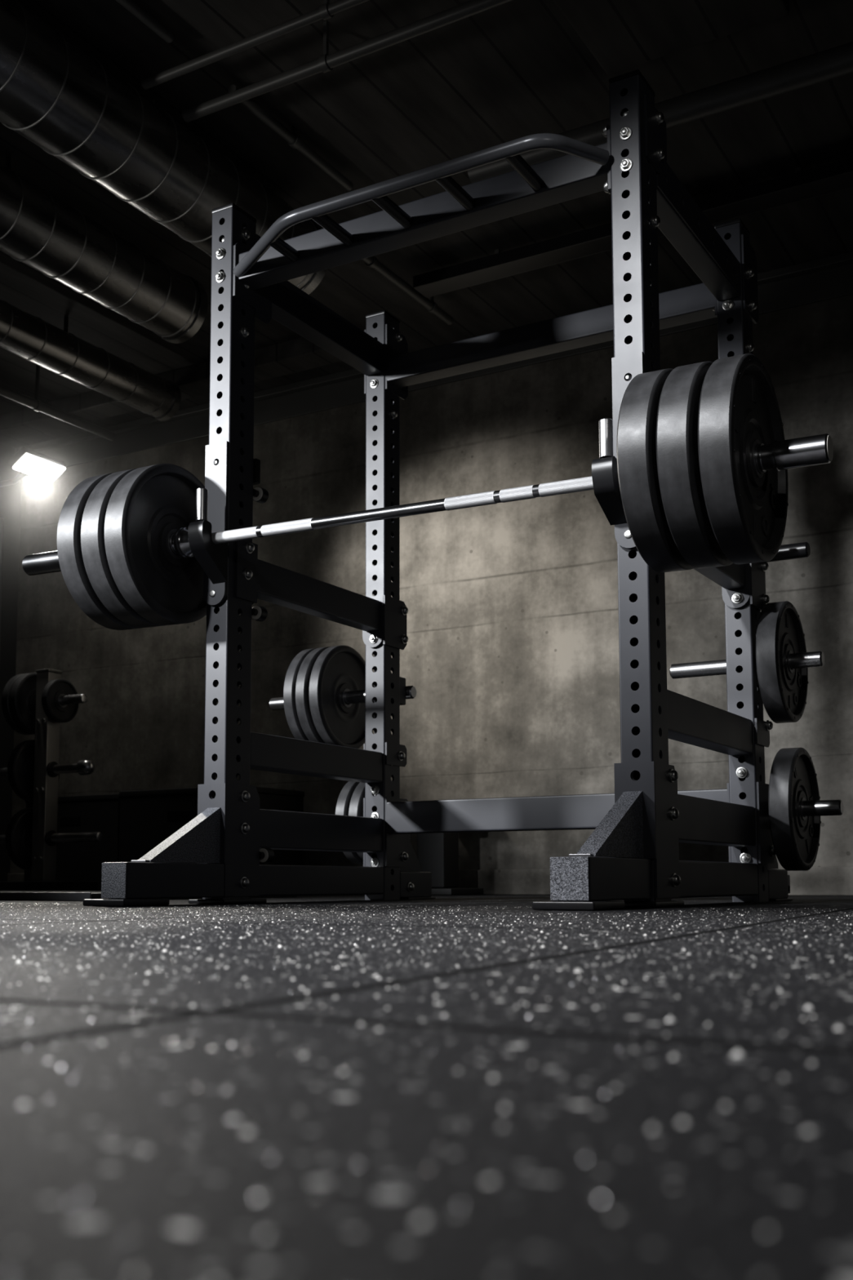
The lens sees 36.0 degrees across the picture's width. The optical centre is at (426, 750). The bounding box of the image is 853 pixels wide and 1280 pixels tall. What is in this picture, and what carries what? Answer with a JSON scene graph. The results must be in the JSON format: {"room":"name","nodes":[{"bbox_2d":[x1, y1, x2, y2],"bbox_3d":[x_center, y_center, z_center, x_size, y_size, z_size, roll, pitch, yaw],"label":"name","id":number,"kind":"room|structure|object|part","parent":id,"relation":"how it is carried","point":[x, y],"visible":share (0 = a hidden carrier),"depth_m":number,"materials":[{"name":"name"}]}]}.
{"room":"gym","nodes":[
{"label":"gym","id":0,"kind":"room"},
{"bbox_2d":[0,443,21,881],"bbox_3d":[-4.279,-0.788,4.384,0.100,2.580,7.450,-3,-7,30],"label":"wall","id":1,"kind":"structure","parent":0,"point":[10,495],"depth_m":7.54,"materials":[{"name":"grey concrete"}]},
{"bbox_2d":[0,517,4,635],"bbox_3d":[-2.432,-0.272,7.363,0.066,2.100,0.060,-3,-7,30],"label":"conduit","id":2,"kind":"object","parent":1,"relation":"attached to","point":[2,520],"visible":1,"depth_m":7.43,"materials":[{"name":"grey metal"}]},
{"bbox_2d":[0,446,66,487],"bbox_3d":[-2.309,-1.402,6.870,0.890,0.160,0.276,-3,-7,30],"label":"floodlight","id":3,"kind":"object","parent":1,"relation":"attached to","point":[26,460],"visible":1,"depth_m":6.66,"materials":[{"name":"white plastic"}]},
{"bbox_3d":[-2.348,-1.399,6.892,0.779,0.087,0.028,-3,-7,30],"label":"mounting arm","id":4,"kind":"part","parent":3,"relation":"part of","materials":[{"name":"grey metal"}]},
{"bbox_2d":[13,453,65,482],"bbox_3d":[-1.968,-1.433,6.674,0.100,0.065,0.262,-3,-7,30],"label":"diffuser","id":5,"kind":"object","parent":3,"relation":"attached to","point":[36,464],"depth_m":6.65,"materials":[{"name":"white plastic"}]},
{"bbox_2d":[0,337,342,443],"bbox_3d":[-1.443,-1.815,6.684,2.620,0.090,0.160,-3,-7,30],"label":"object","id":6,"kind":"structure","parent":1,"relation":"attached to","point":[299,354],"depth_m":6.51,"materials":[{"name":"black metal"}]},
{"bbox_2d":[0,894,852,1279],"bbox_3d":[-0.867,0.324,2.345,7.920,0.060,7.550,-3,-7,30],"label":"floor","id":7,"kind":"structure","parent":0,"point":[559,1232],"depth_m":0.35,"materials":[{"name":"rubber"}]},
{"bbox_2d":[0,668,102,890],"bbox_3d":[-1.833,0.152,6.322,0.522,1.084,0.550,2,-6,-17],"label":"rack","id":8,"kind":"object","parent":7,"relation":"on","point":[46,768],"visible":0.75,"depth_m":6.27,"materials":[{"name":"black metal"}]},
{"bbox_2d":[1,673,34,734],"bbox_3d":[-1.951,-0.225,6.428,0.050,0.300,0.300,-3,-7,30],"label":"weight plate","id":9,"kind":"object","parent":8,"relation":"on","point":[6,693],"visible":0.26,"depth_m":6.31,"materials":[{"name":"black rubber"}]},
{"bbox_2d":[8,672,37,733],"bbox_3d":[-1.905,-0.228,6.402,0.050,0.300,0.300,-3,-7,30],"label":"weight plate","id":10,"kind":"object","parent":8,"relation":"on","point":[23,691],"visible":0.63,"depth_m":6.33,"materials":[{"name":"black rubber"}]},
{"bbox_2d":[4,808,57,870],"bbox_3d":[-1.904,0.429,6.335,0.050,0.300,0.300,-3,-7,30],"label":"weight plate","id":11,"kind":"object","parent":8,"relation":"on","point":[19,830],"visible":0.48,"depth_m":6.26,"materials":[{"name":"black rubber"}]},
{"bbox_2d":[7,739,59,801],"bbox_3d":[-1.905,0.100,6.368,0.050,0.300,0.300,-3,-7,30],"label":"weight plate","id":12,"kind":"object","parent":8,"relation":"on","point":[20,764],"visible":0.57,"depth_m":6.29,"materials":[{"name":"black rubber"}]},
{"bbox_3d":[-1.833,0.127,6.324,0.084,1.004,0.084,-3,-7,30],"label":"post","id":13,"kind":"part","parent":8,"relation":"part of","materials":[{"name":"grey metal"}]},
{"bbox_2d":[41,679,79,723],"bbox_3d":[-1.763,-0.237,6.319,0.045,0.210,0.210,-3,-7,30],"label":"weight plate","id":14,"kind":"object","parent":8,"relation":"on","point":[55,689],"visible":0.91,"depth_m":6.29,"materials":[{"name":"black rubber"}]},
{"bbox_2d":[0,890,296,901],"bbox_3d":[-1.906,0.567,5.168,2.640,0.027,1.088,-3,-7,30],"label":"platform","id":15,"kind":"object","parent":7,"relation":"on","point":[42,895],"visible":0.52,"depth_m":4.17,"materials":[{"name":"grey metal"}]},
{"bbox_2d":[0,902,852,1279],"bbox_3d":[-0.763,0.261,2.029,3.582,0.002,2.704,-3,-7,30],"label":"floor granules","id":16,"kind":"structure","parent":7,"relation":"on","point":[506,1273],"depth_m":0.62,"materials":[{"name":"rubber"}]},
{"bbox_2d":[417,832,483,895],"bbox_3d":[0.050,0.437,5.789,0.300,0.400,0.300,-3,-7,30],"label":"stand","id":17,"kind":"object","parent":7,"relation":"on","point":[437,854],"visible":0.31,"depth_m":5.72,"materials":[{"name":"black metal"}]},
{"bbox_3d":[0.050,0.443,5.788,0.140,0.330,0.140,-3,-7,30],"label":"post","id":18,"kind":"part","parent":17,"relation":"part of","materials":[{"name":"black metal"}]},
{"bbox_2d":[82,69,844,910],"bbox_3d":[0.007,-0.546,3.672,1.944,1.933,1.587,-3,-7,30],"label":"power rack","id":19,"kind":"object","parent":7,"relation":"on","point":[631,855],"visible":0.88,"depth_m":3.55,"materials":[{"name":"black metal"}]},
{"bbox_2d":[187,440,229,605],"bbox_3d":[-0.611,-0.611,3.487,0.082,0.461,0.163,-3,-7,30],"label":"hook","id":20,"kind":"object","parent":19,"relation":"attached to","point":[212,500],"visible":1,"depth_m":3.48,"materials":[{"name":"metal"}]},
{"bbox_3d":[-0.571,-0.614,3.564,0.074,0.449,0.011,-3,-7,30],"label":"mounting plate","id":21,"kind":"part","parent":20,"relation":"part of","materials":[{"name":"grey metal"}]},
{"bbox_3d":[-0.507,-1.330,3.666,0.008,0.165,0.096,-3,-7,30],"label":"plate","id":22,"kind":"part","parent":19,"relation":"part of","materials":[{"name":"grey metal"}]},
{"bbox_2d":[283,648,316,741],"bbox_3d":[-0.373,-0.171,4.532,0.044,0.360,0.360,-3,-7,30],"label":"weight plate","id":23,"kind":"object","parent":19,"relation":"on","point":[289,689],"visible":0.16,"depth_m":4.39,"materials":[{"name":"black rubber"}]},
{"bbox_2d":[295,646,330,743],"bbox_3d":[-0.331,-0.174,4.508,0.044,0.360,0.360,-3,-7,30],"label":"weight plate","id":24,"kind":"object","parent":19,"relation":"on","point":[302,685],"visible":0.2,"depth_m":4.37,"materials":[{"name":"black rubber"}]},
{"bbox_3d":[-0.338,0.384,3.863,0.075,0.086,0.688,-3,-7,30],"label":"rail","id":25,"kind":"part","parent":19,"relation":"part of","materials":[{"name":"black metal"}]},
{"bbox_2d":[235,539,408,649],"bbox_3d":[-0.319,-0.448,3.963,0.099,0.182,0.895,-3,-7,30],"label":"safety spotter","id":26,"kind":"object","parent":19,"relation":"attached to","point":[380,619],"visible":0.99,"depth_m":3.93,"materials":[{"name":"metal"}]},
{"bbox_2d":[308,644,374,748],"bbox_3d":[-0.283,-0.177,4.481,0.044,0.360,0.360,-3,-7,30],"label":"weight plate","id":27,"kind":"object","parent":19,"relation":"on","point":[337,670],"visible":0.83,"depth_m":4.43,"materials":[{"name":"black rubber"}]},
{"bbox_2d":[334,781,363,864],"bbox_3d":[-0.211,0.237,4.397,0.044,0.290,0.290,-3,-7,30],"label":"weight plate","id":28,"kind":"object","parent":19,"relation":"on","point":[342,806],"visible":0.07,"depth_m":4.30,"materials":[{"name":"black rubber"}]},
{"bbox_2d":[348,782,392,860],"bbox_3d":[-0.167,0.234,4.372,0.044,0.290,0.290,-3,-7,30],"label":"weight plate","id":29,"kind":"object","parent":19,"relation":"on","point":[356,805],"visible":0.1,"depth_m":4.27,"materials":[{"name":"black rubber"}]},
{"bbox_3d":[0.451,-1.388,3.114,0.008,0.165,0.096,-3,-7,30],"label":"plate","id":30,"kind":"part","parent":19,"relation":"part of","materials":[{"name":"grey metal"}]},
{"bbox_2d":[591,351,644,549],"bbox_3d":[0.429,-0.680,2.926,0.083,0.449,0.118,-3,-7,30],"label":"hook","id":31,"kind":"object","parent":19,"relation":"attached to","point":[605,477],"visible":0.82,"depth_m":2.94,"materials":[{"name":"metal"}]},
{"bbox_2d":[22,433,833,575],"bbox_3d":[-0.168,-0.578,3.259,2.297,0.081,0.080,-2,-6,30],"label":"barbell","id":32,"kind":"object","parent":31,"relation":"on","point":[815,450],"visible":0.69,"depth_m":3.12,"materials":[{"name":"silver metal"}]},
{"bbox_2d":[56,472,141,630],"bbox_3d":[-0.847,-0.551,3.653,0.080,0.431,0.430,-3,-7,30],"label":"bumper plate","id":33,"kind":"object","parent":32,"relation":"on","point":[71,562],"visible":0.19,"depth_m":3.49,"materials":[{"name":"black rubber"}]},
{"bbox_2d":[80,467,164,627],"bbox_3d":[-0.772,-0.554,3.609,0.080,0.431,0.430,-3,-7,30],"label":"bumper plate","id":34,"kind":"object","parent":32,"relation":"on","point":[100,575],"visible":0.2,"depth_m":3.44,"materials":[{"name":"black rubber"}]},
{"bbox_2d":[104,463,206,625],"bbox_3d":[-0.701,-0.557,3.568,0.080,0.431,0.430,-3,-7,30],"label":"bumper plate","id":35,"kind":"object","parent":32,"relation":"on","point":[148,504],"visible":0.72,"depth_m":3.49,"materials":[{"name":"black rubber"}]},
{"bbox_2d":[616,368,694,572],"bbox_3d":[0.525,-0.605,2.858,0.080,0.431,0.430,-3,-7,30],"label":"bumper plate","id":36,"kind":"object","parent":32,"relation":"on","point":[636,444],"visible":0.38,"depth_m":2.70,"materials":[{"name":"black rubber"}]},
{"bbox_2d":[656,360,733,568],"bbox_3d":[0.599,-0.608,2.816,0.072,0.430,0.430,-2,-6,30],"label":"bumper plate","id":37,"kind":"object","parent":32,"relation":"on","point":[687,518],"visible":0.51,"depth_m":2.66,"materials":[{"name":"black rubber"}]},
{"bbox_2d":[697,353,788,564],"bbox_3d":[0.675,-0.611,2.772,0.073,0.430,0.430,-2,-6,30],"label":"bumper plate","id":38,"kind":"object","parent":32,"relation":"on","point":[739,408],"visible":0.94,"depth_m":2.68,"materials":[{"name":"black rubber"}]},
{"bbox_3d":[0.459,-0.676,2.970,0.074,0.449,0.011,-3,-7,30],"label":"mounting plate","id":39,"kind":"part","parent":31,"relation":"part of","materials":[{"name":"grey metal"}]},
{"bbox_3d":[0.692,0.322,3.269,0.075,0.086,0.688,-3,-7,30],"label":"rail","id":40,"kind":"part","parent":19,"relation":"part of","materials":[{"name":"black metal"}]},
{"bbox_2d":[693,561,769,610],"bbox_3d":[0.711,-0.510,3.369,0.099,0.182,0.895,-3,-7,30],"label":"safety spotter","id":41,"kind":"object","parent":19,"relation":"attached to","point":[740,584],"visible":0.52,"depth_m":3.62,"materials":[{"name":"metal"}]},
{"bbox_2d":[755,600,808,723],"bbox_3d":[1.014,-0.249,3.732,0.063,0.344,0.344,-3,-7,30],"label":"weight plate","id":42,"kind":"object","parent":19,"relation":"on","point":[780,633],"visible":0.95,"depth_m":3.65,"materials":[{"name":"black rubber"}]},
{"bbox_2d":[768,747,821,871],"bbox_3d":[1.035,0.165,3.679,0.063,0.344,0.344,-3,-7,30],"label":"weight plate","id":43,"kind":"object","parent":19,"relation":"on","point":[795,836],"visible":0.92,"depth_m":3.60,"materials":[{"name":"black rubber"}]},
{"bbox_2d":[0,0,852,448],"bbox_3d":[-0.874,-2.322,2.611,7.920,0.100,7.550,-3,-7,30],"label":"ceiling","id":44,"kind":"structure","parent":0,"point":[513,69],"depth_m":4.47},
{"bbox_2d":[0,364,115,440],"bbox_3d":[-2.852,-1.925,4.473,0.054,0.306,5.040,-3,-7,30],"label":"conduit pipe","id":45,"kind":"object","parent":44,"relation":"attached to","point":[36,405],"visible":0.97,"depth_m":6.24,"materials":[{"name":"grey metal"}]},
{"bbox_2d":[0,299,181,421],"bbox_3d":[-2.938,-2.030,3.592,0.198,0.274,6.620,-3,-7,30],"label":"air duct","id":46,"kind":"object","parent":44,"relation":"hanging from","point":[27,336],"visible":1,"depth_m":5.88,"materials":[{"name":"grey metal"}]},
{"bbox_2d":[0,155,207,343],"bbox_3d":[-2.455,-2.073,2.851,0.270,0.340,5.820,-3,-7,30],"label":"air duct","id":47,"kind":"object","parent":44,"relation":"hanging from","point":[38,230],"visible":1,"depth_m":4.80,"materials":[{"name":"black metal"}]},
{"bbox_2d":[115,0,173,43],"bbox_3d":[-1.068,-2.166,3.341,0.038,0.064,1.240,-3,-7,30],"label":"conduit pipe","id":48,"kind":"object","parent":44,"relation":"attached to","point":[129,5],"visible":1,"depth_m":3.78,"materials":[{"name":"black metal"}]},
{"bbox_2d":[0,0,326,294],"bbox_3d":[-1.918,-2.100,2.471,0.314,0.364,5.700,-3,-7,30],"label":"air duct","id":49,"kind":"object","parent":44,"relation":"hanging from","point":[55,95],"visible":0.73,"depth_m":3.96,"materials":[{"name":"black metal"}]},
{"bbox_2d":[141,0,368,89],"bbox_3d":[1.065,-2.178,2.861,4.430,0.146,0.038,-3,-7,30],"label":"conduit pipe","id":50,"kind":"object","parent":44,"relation":"attached to","point":[326,11],"visible":1,"depth_m":3.74,"materials":[{"name":"black metal"}]},
{"bbox_2d":[227,84,353,191],"bbox_3d":[-0.444,-2.058,4.413,0.042,0.066,0.670,-3,-7,30],"label":"conduit pipe","id":51,"kind":"object","parent":44,"relation":"attached to","point":[295,141],"visible":0.97,"depth_m":4.40,"materials":[{"name":"black metal"}]},
{"bbox_2d":[182,0,512,122],"bbox_3d":[1.160,-2.160,3.025,4.430,0.150,0.046,-3,-7,30],"label":"conduit pipe","id":52,"kind":"object","parent":44,"relation":"attached to","point":[325,63],"visible":1,"depth_m":3.83,"materials":[{"name":"black metal"}]},
{"bbox_2d":[361,256,453,324],"bbox_3d":[-0.097,-1.941,5.402,0.046,0.102,0.800,-3,-7,30],"label":"conduit pipe","id":53,"kind":"object","parent":44,"relation":"attached to","point":[372,262],"visible":0.86,"depth_m":5.42,"materials":[{"name":"black metal"}]},
{"bbox_2d":[413,157,852,297],"bbox_3d":[1.902,-2.058,4.330,4.460,0.094,0.110,-3,-7,30],"label":"ceiling beam","id":54,"kind":"structure","parent":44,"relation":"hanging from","point":[800,185],"depth_m":5.00,"materials":[{"name":"black metal"}]},
{"bbox_2d":[467,41,852,182],"bbox_3d":[1.801,-2.096,3.498,3.800,0.184,0.090,-3,-7,30],"label":"ceiling beam","id":55,"kind":"structure","parent":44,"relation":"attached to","point":[837,61],"depth_m":3.97,"materials":[{"name":"black metal"}]},
{"bbox_2d":[553,0,789,74],"bbox_3d":[-0.616,-2.351,1.459,0.560,0.075,5.620,-3,-7,30],"label":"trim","id":56,"kind":"structure","parent":44,"relation":"attached to","point":[620,34],"depth_m":3.76,"materials":[{"name":"black"}]},
{"bbox_2d":[9,294,852,873],"bbox_3d":[0.997,-0.671,5.684,7.920,2.580,0.100,-3,-7,30],"label":"wall","id":57,"kind":"structure","parent":0,"point":[510,655],"depth_m":6.03,"materials":[{"name":"concrete"}]},
{"bbox_2d":[7,866,852,895],"bbox_3d":[0.971,0.552,5.508,7.720,0.112,0.020,-3,-7,30],"label":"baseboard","id":58,"kind":"structure","parent":57,"relation":"attached to","point":[816,881],"depth_m":5.76,"materials":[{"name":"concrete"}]},
{"bbox_2d":[15,251,852,475],"bbox_3d":[0.957,-1.881,5.740,7.720,0.160,0.050,-3,-7,30],"label":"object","id":59,"kind":"structure","parent":57,"relation":"attached to","point":[829,277],"depth_m":6.59,"materials":[{"name":"black metal"}]}
]}

